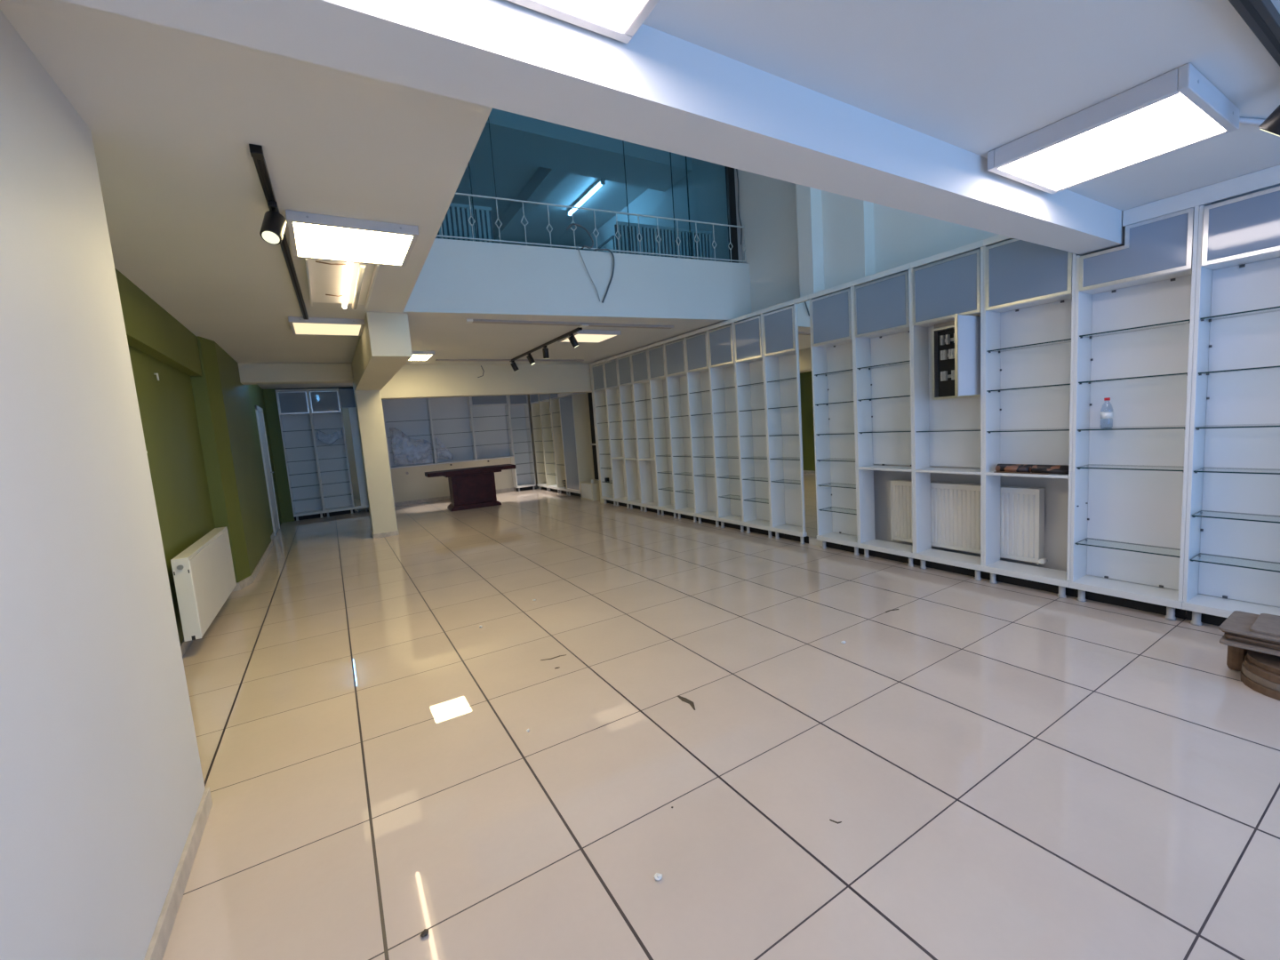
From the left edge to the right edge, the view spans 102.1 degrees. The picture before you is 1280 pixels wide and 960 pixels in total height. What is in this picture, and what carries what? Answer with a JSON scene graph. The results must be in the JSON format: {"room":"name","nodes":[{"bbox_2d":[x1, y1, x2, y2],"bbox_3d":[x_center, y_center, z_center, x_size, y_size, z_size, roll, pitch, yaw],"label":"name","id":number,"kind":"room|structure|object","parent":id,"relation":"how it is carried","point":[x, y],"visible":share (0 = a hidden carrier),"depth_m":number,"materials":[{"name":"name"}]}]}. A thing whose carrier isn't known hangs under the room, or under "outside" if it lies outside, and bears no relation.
{"room":"empty retail shop","nodes":[
{"label":"empty retail shop","id":0,"kind":"room"},
{"bbox_2d":[0,9,205,959],"bbox_3d":[-0.587,0.205,-0.361,0.250,2.580,5.300,-8,7,-31],"label":"wall","id":1,"kind":"structure","parent":0,"point":[102,788],"depth_m":1.34,"materials":[{"name":"white paint"}]},
{"bbox_2d":[144,787,212,959],"bbox_3d":[-0.437,1.426,-0.074,0.015,0.075,5.100,-8,7,-31],"label":"baseboard","id":2,"kind":"structure","parent":1,"relation":"attached to","point":[156,948],"depth_m":1.66,"materials":[{"name":"beige stone"}]},
{"bbox_2d":[114,267,202,376],"bbox_3d":[-3.345,-1.103,3.358,0.095,0.390,4.050,-8,7,-31],"label":"wall","id":3,"kind":"structure","parent":0,"point":[150,329],"depth_m":3.82,"materials":[{"name":"green paint"}]},
{"bbox_2d":[128,344,215,644],"bbox_3d":[-3.368,0.003,3.358,0.200,2.580,4.150,-8,7,-31],"label":"wall","id":4,"kind":"structure","parent":0,"point":[166,405],"depth_m":4.13,"materials":[{"name":"green paint"}]},
{"bbox_2d":[170,526,236,641],"bbox_3d":[-3.583,0.789,4.272,0.140,0.585,1.632,-8,7,-31],"label":"radiator","id":5,"kind":"object","parent":4,"relation":"attached to","point":[204,573],"visible":1,"depth_m":3.88,"materials":[{"name":"white metal"}]},
{"bbox_2d":[170,526,226,561],"bbox_3d":[-3.589,0.502,4.257,0.092,0.012,1.620,-8,7,-31],"label":"grille","id":6,"kind":"object","parent":5,"relation":"attached to","point":[203,543],"depth_m":4.04,"materials":[{"name":"white metal"}]},
{"bbox_2d":[190,336,271,583],"bbox_3d":[-5.048,-0.197,6.326,0.395,2.580,2.680,-8,7,-31],"label":"wall","id":7,"kind":"structure","parent":0,"point":[222,403],"depth_m":5.50,"materials":[{"name":"green paint"}]},
{"bbox_2d":[180,540,272,655],"bbox_3d":[-3.826,1.142,4.789,0.306,0.080,6.741,-7,7,-26],"label":"baseboard","id":8,"kind":"structure","parent":7,"relation":"attached to","point":[250,580],"depth_m":5.56,"materials":[{"name":"beige stone"}]},
{"bbox_2d":[248,384,281,535],"bbox_3d":[-6.631,-0.361,8.898,0.345,2.580,3.370,-8,7,-31],"label":"wall","id":9,"kind":"structure","parent":0,"point":[255,392],"depth_m":8.45,"materials":[{"name":"green paint"}]},
{"bbox_2d":[254,405,279,535],"bbox_3d":[-6.355,-0.168,8.885,0.069,2.160,0.960,-8,7,-31],"label":"door","id":10,"kind":"structure","parent":9,"relation":"in","point":[260,416],"depth_m":8.80,"materials":[{"name":"white plastic"}]},
{"bbox_2d":[262,389,294,522],"bbox_3d":[-7.079,-0.466,10.160,0.198,2.580,0.340,-8,7,-31],"label":"wall","id":11,"kind":"structure","parent":0,"point":[269,396],"depth_m":10.01,"materials":[{"name":"green paint"}]},
{"bbox_2d":[352,381,397,534],"bbox_3d":[-4.005,-0.432,7.812,0.330,2.580,0.330,-8,7,-31],"label":"wall column","id":12,"kind":"structure","parent":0,"point":[368,403],"depth_m":7.69,"materials":[{"name":"beige paint"}]},
{"bbox_2d":[0,0,751,389],"bbox_3d":[-2.455,-2.073,6.803,6.050,0.670,11.475,-8,7,-31],"label":"ceiling","id":13,"kind":"structure","parent":0,"point":[172,116],"depth_m":2.48,"materials":[{"name":"white paint"}]},
{"bbox_2d":[248,144,308,319],"bbox_3d":[-2.224,-1.356,3.300,0.040,0.032,3.041,-8,7,-29],"label":"track","id":14,"kind":"object","parent":13,"relation":"attached to","point":[256,151],"visible":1,"depth_m":2.35,"materials":[{"name":"metal"}]},
{"bbox_2d":[259,200,286,244],"bbox_3d":[-1.694,-1.185,2.387,0.084,0.191,0.134,-5,6,-6],"label":"track spotlight","id":15,"kind":"object","parent":14,"relation":"hanging from","point":[274,223],"visible":1,"depth_m":2.37,"materials":[{"name":"metal"}]},
{"bbox_2d":[237,362,353,384],"bbox_3d":[-4.791,-1.485,7.229,1.360,0.255,0.300,-8,7,-31],"label":"beam","id":16,"kind":"structure","parent":13,"relation":"attached to","point":[250,373],"depth_m":7.10,"materials":[{"name":"beige paint"}]},
{"bbox_2d":[288,316,364,335],"bbox_3d":[-3.012,-1.474,4.992,0.600,0.048,0.621,-8,7,-31],"label":"ceiling light","id":17,"kind":"object","parent":13,"relation":"attached to","point":[299,325],"visible":1,"depth_m":4.88,"materials":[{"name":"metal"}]},
{"bbox_2d":[292,322,360,335],"bbox_3d":[-3.011,-1.456,4.994,0.544,0.005,0.564,-8,7,-31],"label":"diffuser","id":18,"kind":"object","parent":17,"relation":"attached to","point":[298,328],"depth_m":4.98,"materials":[{"name":"plastic"}]},
{"bbox_2d":[304,258,379,309],"bbox_3d":[-2.133,-1.387,3.692,0.400,0.066,1.200,-8,7,-31],"label":"fluorescent fixture","id":19,"kind":"object","parent":13,"relation":"attached to","point":[345,284],"visible":0.84,"depth_m":3.62,"materials":[{"name":"white metal"}]},
{"bbox_2d":[285,209,418,266],"bbox_3d":[-1.630,-1.351,2.945,0.610,0.048,0.601,-8,7,-31],"label":"ceiling light","id":20,"kind":"object","parent":13,"relation":"attached to","point":[312,236],"visible":1,"depth_m":2.85,"materials":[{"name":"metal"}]},
{"bbox_2d":[293,222,412,264],"bbox_3d":[-1.629,-1.334,2.947,0.554,0.005,0.544,-8,7,-31],"label":"diffuser","id":21,"kind":"object","parent":20,"relation":"attached to","point":[313,241],"depth_m":2.93,"materials":[{"name":"plastic"}]},
{"bbox_2d":[351,312,412,390],"bbox_3d":[-3.136,-1.418,6.138,0.340,0.390,3.320,-8,7,-31],"label":"beam","id":22,"kind":"structure","parent":13,"relation":"attached to","point":[383,348],"depth_m":4.80,"materials":[{"name":"beige paint"}]},
{"bbox_2d":[408,351,434,360],"bbox_3d":[-3.155,-1.683,7.034,0.600,0.048,0.601,-8,7,-31],"label":"ceiling light","id":23,"kind":"object","parent":13,"relation":"attached to","point":[417,356],"visible":0.41,"depth_m":6.97,"materials":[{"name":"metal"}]},
{"bbox_2d":[380,363,591,399],"bbox_3d":[-2.338,-1.709,8.843,3.860,0.505,0.250,-8,7,-31],"label":"beam","id":24,"kind":"structure","parent":13,"relation":"attached to","point":[411,380],"depth_m":8.58,"materials":[{"name":"beige paint"}]},
{"bbox_2d":[435,359,583,361],"bbox_3d":[-2.001,-1.916,8.290,2.400,0.021,0.080,-8,7,-31],"label":"channel","id":25,"kind":"object","parent":13,"relation":"attached to","point":[493,360],"visible":0.92,"depth_m":8.29,"materials":[{"name":"grey plastic"}]},
{"bbox_2d":[509,327,582,361],"bbox_3d":[-1.386,-1.833,7.157,0.040,0.032,2.700,-8,7,-31],"label":"track","id":26,"kind":"object","parent":13,"relation":"attached to","point":[578,329],"visible":0.82,"depth_m":6.82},
{"bbox_2d":[464,319,673,328],"bbox_3d":[-0.677,-1.736,5.795,2.460,0.033,0.110,-7,7,-29],"label":"channel","id":27,"kind":"object","parent":13,"relation":"attached to","point":[467,321],"visible":1,"depth_m":5.68,"materials":[{"name":"grey plastic"}]},
{"bbox_2d":[557,329,621,343],"bbox_3d":[-0.645,-1.809,6.529,0.600,0.048,0.601,-8,7,-31],"label":"ceiling light","id":28,"kind":"object","parent":13,"relation":"attached to","point":[585,336],"visible":0.83,"depth_m":6.41,"materials":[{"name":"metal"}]},
{"bbox_2d":[562,334,615,342],"bbox_3d":[-0.644,-1.791,6.532,0.544,0.005,0.544,-8,7,-31],"label":"diffuser","id":29,"kind":"object","parent":28,"relation":"attached to","point":[580,338],"depth_m":6.52,"materials":[{"name":"plastic"}]},
{"bbox_2d":[436,117,746,263],"bbox_3d":[-0.574,-3.273,5.415,4.032,1.740,0.101,-7,7,-25],"label":"railing","id":30,"kind":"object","parent":13,"relation":"on","point":[730,181],"depth_m":5.83,"materials":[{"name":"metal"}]},
{"bbox_2d":[63,0,1125,255],"bbox_3d":[0.837,-1.492,1.996,5.450,0.660,0.205,-8,7,-31],"label":"beam","id":31,"kind":"structure","parent":13,"relation":"attached to","point":[659,90],"depth_m":1.45,"materials":[{"name":"white paint"}]},
{"bbox_2d":[614,221,711,260],"bbox_3d":[0.317,-2.799,6.262,1.300,0.490,0.055,-7,7,-25],"label":"radiator","id":32,"kind":"object","parent":13,"relation":"on","point":[649,233],"visible":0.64,"depth_m":6.22,"materials":[{"name":"white metal"}]},
{"bbox_2d":[287,394,541,515],"bbox_3d":[-4.913,-0.793,11.763,6.200,2.580,0.200,-8,7,-31],"label":"wall","id":33,"kind":"structure","parent":0,"point":[414,485],"depth_m":11.81,"materials":[{"name":"beige paint"}]},
{"bbox_2d":[382,398,436,468],"bbox_3d":[-5.075,-1.151,11.353,0.929,1.720,0.255,-8,7,-31],"label":"shelving unit","id":34,"kind":"object","parent":33,"relation":"attached to","point":[410,417],"visible":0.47,"depth_m":11.46,"materials":[{"name":"white wood"}]},
{"bbox_2d":[428,396,476,464],"bbox_3d":[-4.298,-1.256,11.815,0.889,1.720,0.255,-8,7,-31],"label":"shelving unit","id":35,"kind":"object","parent":33,"relation":"attached to","point":[452,422],"visible":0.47,"depth_m":11.93,"materials":[{"name":"white wood"}]},
{"bbox_2d":[394,487,515,505],"bbox_3d":[-4.232,0.379,12.126,2.940,0.080,0.014,-8,7,-31],"label":"baseboard","id":36,"kind":"structure","parent":33,"relation":"attached to","point":[422,500],"depth_m":11.80,"materials":[{"name":"beige stone"}]},
{"bbox_2d":[470,395,513,460],"bbox_3d":[-3.543,-1.359,12.265,0.879,1.720,0.255,-8,7,-31],"label":"shelving unit","id":37,"kind":"object","parent":33,"relation":"attached to","point":[492,428],"visible":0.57,"depth_m":12.36,"materials":[{"name":"white wood"}]},
{"bbox_2d":[435,202,493,242],"bbox_3d":[-1.971,-2.520,5.189,0.980,0.490,0.055,-7,7,-25],"label":"radiator","id":38,"kind":"object","parent":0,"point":[455,222],"visible":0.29,"depth_m":5.27,"materials":[{"name":"white metal"}]},
{"bbox_2d":[451,153,647,248],"bbox_3d":[-0.881,-4.208,5.787,4.600,0.140,10.600,-8,7,-31],"label":"ceiling","id":39,"kind":"structure","parent":0,"point":[511,177],"depth_m":7.98,"materials":[{"name":"white paint"}]},
{"bbox_2d":[492,167,567,243],"bbox_3d":[-2.107,-4.235,8.479,0.230,0.210,4.130,-8,7,-31],"label":"beam","id":40,"kind":"structure","parent":39,"relation":"attached to","point":[544,180],"depth_m":7.63,"materials":[{"name":"white paint"}]},
{"bbox_2d":[472,107,692,191],"bbox_3d":[-1.198,-4.057,6.226,4.030,0.210,0.680,-8,7,-31],"label":"beam","id":41,"kind":"structure","parent":39,"relation":"attached to","point":[517,138],"depth_m":6.35,"materials":[{"name":"white paint"}]},
{"bbox_2d":[567,178,605,216],"bbox_3d":[-0.847,-4.332,7.965,0.070,0.084,1.240,-8,7,-31],"label":"fluorescent fixture","id":42,"kind":"object","parent":39,"relation":"attached to","point":[599,182],"visible":0.97,"depth_m":7.85,"materials":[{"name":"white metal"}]},
{"bbox_2d":[162,487,1279,959],"bbox_3d":[-1.030,0.962,5.446,6.400,0.100,15.600,-8,7,-31],"label":"floor","id":43,"kind":"structure","parent":0,"point":[1008,772],"depth_m":2.15,"materials":[{"name":"tile"}]},
{"bbox_2d":[275,389,324,520],"bbox_3d":[-6.735,-0.494,10.287,0.519,2.560,0.315,-8,7,-31],"label":"shelving unit","id":44,"kind":"object","parent":43,"relation":"on","point":[294,412],"visible":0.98,"depth_m":10.36,"materials":[{"name":"white wood"}]},
{"bbox_2d":[307,388,354,517],"bbox_3d":[-6.283,-0.555,10.556,0.534,2.560,0.315,-8,7,-31],"label":"shelving unit","id":45,"kind":"object","parent":43,"relation":"on","point":[324,404],"visible":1,"depth_m":10.64,"materials":[{"name":"white wood"}]},
{"bbox_2d":[424,464,516,511],"bbox_3d":[-3.358,0.152,10.400,1.680,0.775,0.580,-7,7,-28],"label":"pedestal table","id":46,"kind":"object","parent":43,"relation":"on","point":[469,488],"visible":1,"depth_m":10.18,"materials":[{"name":"brown wood"}]},
{"bbox_2d":[507,394,535,491],"bbox_3d":[-2.922,-1.020,12.638,0.479,2.560,0.295,-8,7,-31],"label":"shelving unit","id":47,"kind":"object","parent":43,"relation":"on","point":[524,474],"visible":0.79,"depth_m":12.74,"materials":[{"name":"white wood"}]},
{"bbox_2d":[529,394,551,490],"bbox_3d":[-2.337,-1.035,12.385,0.255,2.560,0.609,-8,7,-31],"label":"shelving unit","id":48,"kind":"object","parent":43,"relation":"on","point":[534,400],"visible":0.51,"depth_m":12.62,"materials":[{"name":"beige paint"}]},
{"bbox_2d":[538,393,561,493],"bbox_3d":[-2.004,-0.999,11.834,0.255,2.560,0.659,-8,7,-31],"label":"shelving unit","id":49,"kind":"object","parent":43,"relation":"on","point":[545,407],"visible":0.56,"depth_m":12.09,"materials":[{"name":"beige paint"}]},
{"bbox_2d":[549,393,568,495],"bbox_3d":[-1.700,-0.967,11.330,0.255,2.560,0.499,-8,7,-31],"label":"shelving unit","id":50,"kind":"object","parent":43,"relation":"on","point":[555,405],"visible":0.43,"depth_m":11.52,"materials":[{"name":"beige paint"}]},
{"bbox_2d":[558,392,592,497],"bbox_3d":[-1.354,-0.936,10.815,0.315,2.560,0.719,-8,7,-31],"label":"shelving unit","id":51,"kind":"object","parent":43,"relation":"on","point":[573,408],"visible":0.73,"depth_m":10.58,"materials":[{"name":"beige paint"}]},
{"bbox_2d":[580,479,599,501],"bbox_3d":[-0.924,0.171,10.316,0.326,0.410,0.540,-8,7,-31],"label":"base cabinet","id":52,"kind":"object","parent":43,"relation":"on","point":[590,491],"visible":0.83,"depth_m":10.10,"materials":[{"name":"beige paint"}]},
{"bbox_2d":[589,363,604,503],"bbox_3d":[-0.728,-0.858,9.610,0.170,2.575,0.135,-8,7,-31],"label":"strip","id":53,"kind":"object","parent":43,"relation":"on","point":[602,500],"visible":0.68,"depth_m":9.59,"materials":[{"name":"white plastic"}]},
{"bbox_2d":[591,360,616,505],"bbox_3d":[-0.575,-0.835,9.338,0.240,2.565,0.479,-8,7,-31],"label":"shelving unit","id":54,"kind":"object","parent":43,"relation":"on","point":[597,367],"visible":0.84,"depth_m":9.50,"materials":[{"name":"white wood"}]},
{"bbox_2d":[602,355,632,508],"bbox_3d":[-0.326,-0.808,8.927,0.240,2.565,0.483,-8,7,-31],"label":"shelving unit","id":55,"kind":"object","parent":43,"relation":"on","point":[611,364],"visible":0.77,"depth_m":9.10,"materials":[{"name":"white wood"}]},
{"bbox_2d":[616,351,644,511],"bbox_3d":[-0.084,-0.782,8.527,0.240,2.565,0.451,-8,7,-31],"label":"shelving unit","id":56,"kind":"object","parent":43,"relation":"on","point":[624,360],"visible":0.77,"depth_m":8.68,"materials":[{"name":"white wood"}]},
{"bbox_2d":[630,345,661,514],"bbox_3d":[0.161,-0.756,8.120,0.240,2.565,0.498,-8,7,-31],"label":"shelving unit","id":57,"kind":"object","parent":43,"relation":"on","point":[639,356],"visible":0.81,"depth_m":8.29,"materials":[{"name":"white wood"}]},
{"bbox_2d":[647,340,678,518],"bbox_3d":[0.406,-0.730,7.716,0.240,2.565,0.447,-8,7,-31],"label":"shelving unit","id":58,"kind":"object","parent":43,"relation":"on","point":[656,351],"visible":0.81,"depth_m":7.87,"materials":[{"name":"white wood"}]},
{"bbox_2d":[664,334,698,521],"bbox_3d":[0.647,-0.704,7.316,0.240,2.565,0.486,-8,7,-31],"label":"shelving unit","id":59,"kind":"object","parent":43,"relation":"on","point":[675,348],"visible":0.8,"depth_m":7.47,"materials":[{"name":"white wood"}]},
{"bbox_2d":[683,327,720,527],"bbox_3d":[0.898,-0.677,6.901,0.240,2.565,0.483,-8,7,-31],"label":"shelving unit","id":60,"kind":"object","parent":43,"relation":"on","point":[696,341],"visible":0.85,"depth_m":7.05,"materials":[{"name":"white wood"}]},
{"bbox_2d":[706,319,746,531],"bbox_3d":[1.147,-0.650,6.490,0.240,2.565,0.478,-8,7,-31],"label":"shelving unit","id":61,"kind":"object","parent":43,"relation":"on","point":[720,335],"visible":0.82,"depth_m":6.63,"materials":[{"name":"white wood"}]},
{"bbox_2d":[732,310,775,537],"bbox_3d":[1.393,-0.624,6.082,0.240,2.565,0.474,-8,7,-31],"label":"shelving unit","id":62,"kind":"object","parent":43,"relation":"on","point":[748,329],"visible":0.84,"depth_m":6.22,"materials":[{"name":"white wood"}]},
{"bbox_2d":[760,299,808,543],"bbox_3d":[1.639,-0.598,5.675,0.240,2.565,0.476,-8,7,-31],"label":"shelving unit","id":63,"kind":"object","parent":43,"relation":"on","point":[780,321],"visible":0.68,"depth_m":5.80,"materials":[{"name":"white wood"}]},
{"bbox_2d":[808,281,863,555],"bbox_3d":[1.982,-0.561,5.107,0.240,2.565,0.492,-8,7,-31],"label":"shelving unit","id":64,"kind":"object","parent":43,"relation":"on","point":[831,309],"visible":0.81,"depth_m":5.22,"materials":[{"name":"white wood"}]},
{"bbox_2d":[851,263,920,567],"bbox_3d":[2.251,-0.532,4.661,0.240,2.565,0.549,-8,7,-31],"label":"shelving unit","id":65,"kind":"object","parent":43,"relation":"on","point":[881,300],"visible":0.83,"depth_m":4.72,"materials":[{"name":"white wood"}]},
{"bbox_2d":[910,240,989,580],"bbox_3d":[2.535,-0.502,4.191,0.240,2.565,0.549,-8,7,-31],"label":"shelving unit","id":66,"kind":"object","parent":43,"relation":"on","point":[947,432],"visible":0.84,"depth_m":4.23,"materials":[{"name":"white wood"}]},
{"bbox_2d":[931,313,980,399],"bbox_3d":[2.410,-0.943,4.064,0.442,0.606,0.390,-8,7,-31],"label":"electrical box","id":67,"kind":"object","parent":66,"relation":"attached to","point":[956,348],"visible":0.91,"depth_m":3.94,"materials":[{"name":"metal"}]},
{"bbox_2d":[982,234,1083,598],"bbox_3d":[2.819,-0.471,3.721,0.240,2.565,0.549,-8,7,-31],"label":"shelving unit","id":68,"kind":"object","parent":43,"relation":"on","point":[1029,288],"depth_m":3.75,"materials":[{"name":"white wood"}]},
{"bbox_2d":[995,464,1031,472],"bbox_3d":[2.754,-0.081,3.822,0.050,0.049,0.212,-8,7,-31],"label":"roll","id":69,"kind":"object","parent":68,"relation":"on","point":[1006,468],"visible":0.96,"depth_m":3.80,"materials":[{"name":"paper"}]},
{"bbox_2d":[997,464,1068,469],"bbox_3d":[2.858,-0.085,3.764,0.056,0.056,0.455,-8,7,-31],"label":"roll","id":70,"kind":"object","parent":68,"relation":"on","point":[1030,465],"visible":0.28,"depth_m":3.70,"materials":[{"name":"paper"}]},
{"bbox_2d":[1031,468,1068,474],"bbox_3d":[2.872,-0.062,3.625,0.038,0.037,0.211,-8,7,-34],"label":"roll","id":71,"kind":"object","parent":68,"relation":"on","point":[1064,471],"visible":0.82,"depth_m":3.60,"materials":[{"name":"paper"}]},
{"bbox_2d":[1069,188,1211,620],"bbox_3d":[3.106,-0.398,3.257,0.240,2.478,0.546,-8,7,-31],"label":"shelving unit","id":72,"kind":"object","parent":43,"relation":"on","point":[1135,300],"visible":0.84,"depth_m":3.30,"materials":[{"name":"white wood"}]},
{"bbox_2d":[1181,164,1279,625],"bbox_3d":[3.390,-0.367,2.786,0.240,2.478,0.555,-8,7,-31],"label":"shelving unit","id":73,"kind":"object","parent":43,"relation":"on","point":[1232,538],"visible":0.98,"depth_m":2.93,"materials":[{"name":"white wood"}]},
{"bbox_2d":[1226,645,1247,671],"bbox_3d":[2.971,0.846,2.567,0.130,0.178,0.060,-8,7,-31],"label":"block","id":74,"kind":"object","parent":43,"relation":"on","point":[1236,655],"visible":0.34,"depth_m":2.54,"materials":[{"name":"wood"}]},
{"bbox_2d":[1219,635,1279,655],"bbox_3d":[3.063,0.766,2.325,0.360,0.012,0.570,-8,7,-33],"label":"cardboard sheet","id":75,"kind":"object","parent":74,"relation":"on","point":[1223,640],"visible":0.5,"depth_m":2.40,"materials":[{"name":"cardboard"}]},
{"bbox_2d":[1224,636,1279,650],"bbox_3d":[3.089,0.751,2.317,0.340,0.012,0.570,-7,7,-29],"label":"cardboard sheet","id":76,"kind":"object","parent":75,"relation":"on","point":[1243,641],"visible":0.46,"depth_m":2.40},
{"bbox_2d":[1224,632,1279,647],"bbox_3d":[3.079,0.737,2.321,0.330,0.012,0.570,-8,7,-33],"label":"cardboard sheet","id":77,"kind":"object","parent":76,"relation":"on","point":[1227,635],"visible":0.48,"depth_m":2.40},
{"bbox_2d":[1221,630,1279,644],"bbox_3d":[3.082,0.722,2.322,0.340,0.012,0.580,-8,7,-30],"label":"cardboard sheet","id":78,"kind":"object","parent":77,"relation":"on","point":[1269,641],"visible":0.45,"depth_m":2.40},
{"bbox_2d":[1218,610,1279,642],"bbox_3d":[3.063,0.708,2.322,0.335,0.012,0.580,-8,7,-32],"label":"cardboard sheet","id":79,"kind":"object","parent":78,"relation":"on","point":[1238,622],"visible":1,"depth_m":2.49,"materials":[{"name":"cardboard"}]},
{"bbox_2d":[1249,613,1279,637],"bbox_3d":[3.120,0.698,2.262,0.300,0.012,0.560,-8,7,-33],"label":"cardboard sheet","id":80,"kind":"object","parent":79,"relation":"on","point":[1265,623],"visible":1,"depth_m":2.44,"materials":[{"name":"cardboard"}]},
{"bbox_2d":[1240,668,1279,700],"bbox_3d":[3.054,0.938,2.320,0.440,0.036,0.470,-8,7,-34],"label":"cardboard sheet","id":81,"kind":"object","parent":43,"relation":"on","point":[1268,692],"visible":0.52,"depth_m":2.35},
{"bbox_2d":[1241,660,1279,691],"bbox_3d":[3.056,0.902,2.318,0.440,0.032,0.460,-7,7,-28],"label":"cardboard sheet","id":82,"kind":"object","parent":81,"relation":"on","point":[1252,676],"visible":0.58,"depth_m":2.36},
{"bbox_2d":[1244,654,1279,684],"bbox_3d":[3.052,0.870,2.308,0.430,0.030,0.460,-8,7,-33],"label":"cardboard sheet","id":83,"kind":"object","parent":82,"relation":"on","point":[1271,676],"visible":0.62,"depth_m":2.35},
{"bbox_2d":[1247,649,1279,675],"bbox_3d":[3.067,0.839,2.315,0.430,0.024,0.450,-7,7,-29],"label":"cardboard sheet","id":84,"kind":"object","parent":83,"relation":"on","point":[1269,662],"visible":0.59,"depth_m":2.39,"materials":[{"name":"cardboard"}]},
{"bbox_2d":[795,184,839,546],"bbox_3d":[1.826,-1.801,5.323,0.310,5.000,0.175,-8,7,-31],"label":"wall","id":85,"kind":"structure","parent":0,"point":[809,208],"depth_m":5.16,"materials":[{"name":"white paint"}]},
{"bbox_2d":[794,295,817,537],"bbox_3d":[1.741,-0.620,5.349,0.072,2.465,0.173,-8,7,-31],"label":"wall mirror","id":86,"kind":"object","parent":85,"relation":"attached to","point":[803,306],"visible":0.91,"depth_m":5.34,"materials":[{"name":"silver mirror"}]},
{"bbox_2d":[821,190,875,289],"bbox_3d":[1.967,-3.082,4.951,0.150,2.400,0.465,-8,7,-31],"label":"wall","id":87,"kind":"structure","parent":0,"point":[848,233],"depth_m":4.96,"materials":[{"name":"white paint"}]},
{"bbox_2d":[574,157,1279,607],"bbox_3d":[1.354,-1.953,6.582,0.200,5.100,15.400,-8,7,-31],"label":"wall","id":88,"kind":"structure","parent":0,"point":[767,204],"depth_m":5.79,"materials":[{"name":"white paint"}]},
{"bbox_2d":[585,392,599,479],"bbox_3d":[-0.836,-0.734,10.287,0.055,2.200,0.620,-8,7,-31],"label":"door","id":89,"kind":"structure","parent":88,"relation":"in","point":[589,404],"depth_m":10.47,"materials":[{"name":"beige paint"}]},
{"bbox_2d":[734,168,742,263],"bbox_3d":[1.157,-3.472,6.290,0.078,1.698,0.057,-8,7,-31],"label":"duct cover","id":90,"kind":"object","parent":88,"relation":"attached to","point":[739,230],"visible":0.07,"depth_m":6.30,"materials":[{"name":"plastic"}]},
{"bbox_2d":[889,479,1047,564],"bbox_3d":[2.746,0.317,4.403,0.140,0.575,1.237,-8,7,-31],"label":"radiator","id":91,"kind":"object","parent":88,"relation":"attached to","point":[955,507],"visible":0.77,"depth_m":4.29,"materials":[{"name":"white metal"}]},
{"bbox_2d":[890,479,1044,490],"bbox_3d":[2.698,0.038,4.380,0.087,0.012,1.195,-8,7,-31],"label":"grille","id":92,"kind":"object","parent":91,"relation":"attached to","point":[938,484],"depth_m":4.34,"materials":[{"name":"white metal"}]},
{"bbox_2d":[642,0,1279,211],"bbox_3d":[1.908,-1.299,0.242,5.450,0.120,3.920,-8,7,-31],"label":"ceiling","id":93,"kind":"structure","parent":0,"point":[980,77],"depth_m":1.64,"materials":[{"name":"white paint"}]},
{"bbox_2d":[507,0,659,43],"bbox_3d":[-0.146,-1.127,0.936,0.630,0.073,0.611,-8,7,-31],"label":"ceiling light","id":94,"kind":"object","parent":93,"relation":"attached to","point":[618,20],"visible":1,"depth_m":1.25,"materials":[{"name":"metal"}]},
{"bbox_2d":[537,0,646,31],"bbox_3d":[-0.144,-1.098,0.940,0.574,0.005,0.554,-8,7,-31],"label":"diffuser","id":95,"kind":"object","parent":94,"relation":"attached to","point":[603,15],"depth_m":1.25,"materials":[{"name":"plastic"}]},
{"bbox_2d":[987,63,1239,193],"bbox_3d":[1.941,-1.406,2.150,0.630,0.076,0.621,-8,7,-31],"label":"ceiling light","id":96,"kind":"object","parent":93,"relation":"attached to","point":[1179,108],"visible":1,"depth_m":2.04,"materials":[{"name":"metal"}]},
{"bbox_2d":[998,92,1225,190],"bbox_3d":[1.943,-1.375,2.154,0.574,0.005,0.564,-8,7,-31],"label":"diffuser","id":97,"kind":"object","parent":96,"relation":"attached to","point":[1178,121],"depth_m":2.11,"materials":[{"name":"plastic"}]},
{"bbox_2d":[1239,117,1265,125],"bbox_3d":[2.841,-1.507,2.228,1.034,0.022,0.049,-6,6,-17],"label":"conduit","id":98,"kind":"object","parent":93,"relation":"attached to","point":[1242,120],"visible":0.46,"depth_m":2.12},
{"bbox_2d":[1228,0,1279,66],"bbox_3d":[2.224,-1.404,1.754,1.850,0.037,0.049,-8,7,-31],"label":"track","id":99,"kind":"object","parent":93,"relation":"attached to","point":[1261,17],"visible":1,"depth_m":1.50,"materials":[{"name":"metal"}]},
{"bbox_2d":[1258,104,1279,136],"bbox_3d":[2.349,-1.332,1.874,0.084,0.150,0.142,-7,7,-23],"label":"track spotlight","id":100,"kind":"object","parent":99,"relation":"attached to","point":[1271,124],"visible":1,"depth_m":1.89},
{"bbox_3d":[-5.585,-0.646,10.840,0.440,2.580,0.700,-8,7,-31],"label":"wall","id":101,"kind":"structure","parent":0,"visible":0},
{"bbox_2d":[338,388,368,512],"bbox_3d":[-5.940,-0.596,10.757,0.255,2.550,0.320,-8,7,-31],"label":"wall mirror","id":102,"kind":"object","parent":101,"relation":"attached to","point":[347,396],"visible":0.94,"depth_m":10.63,"materials":[{"name":"mirror"}]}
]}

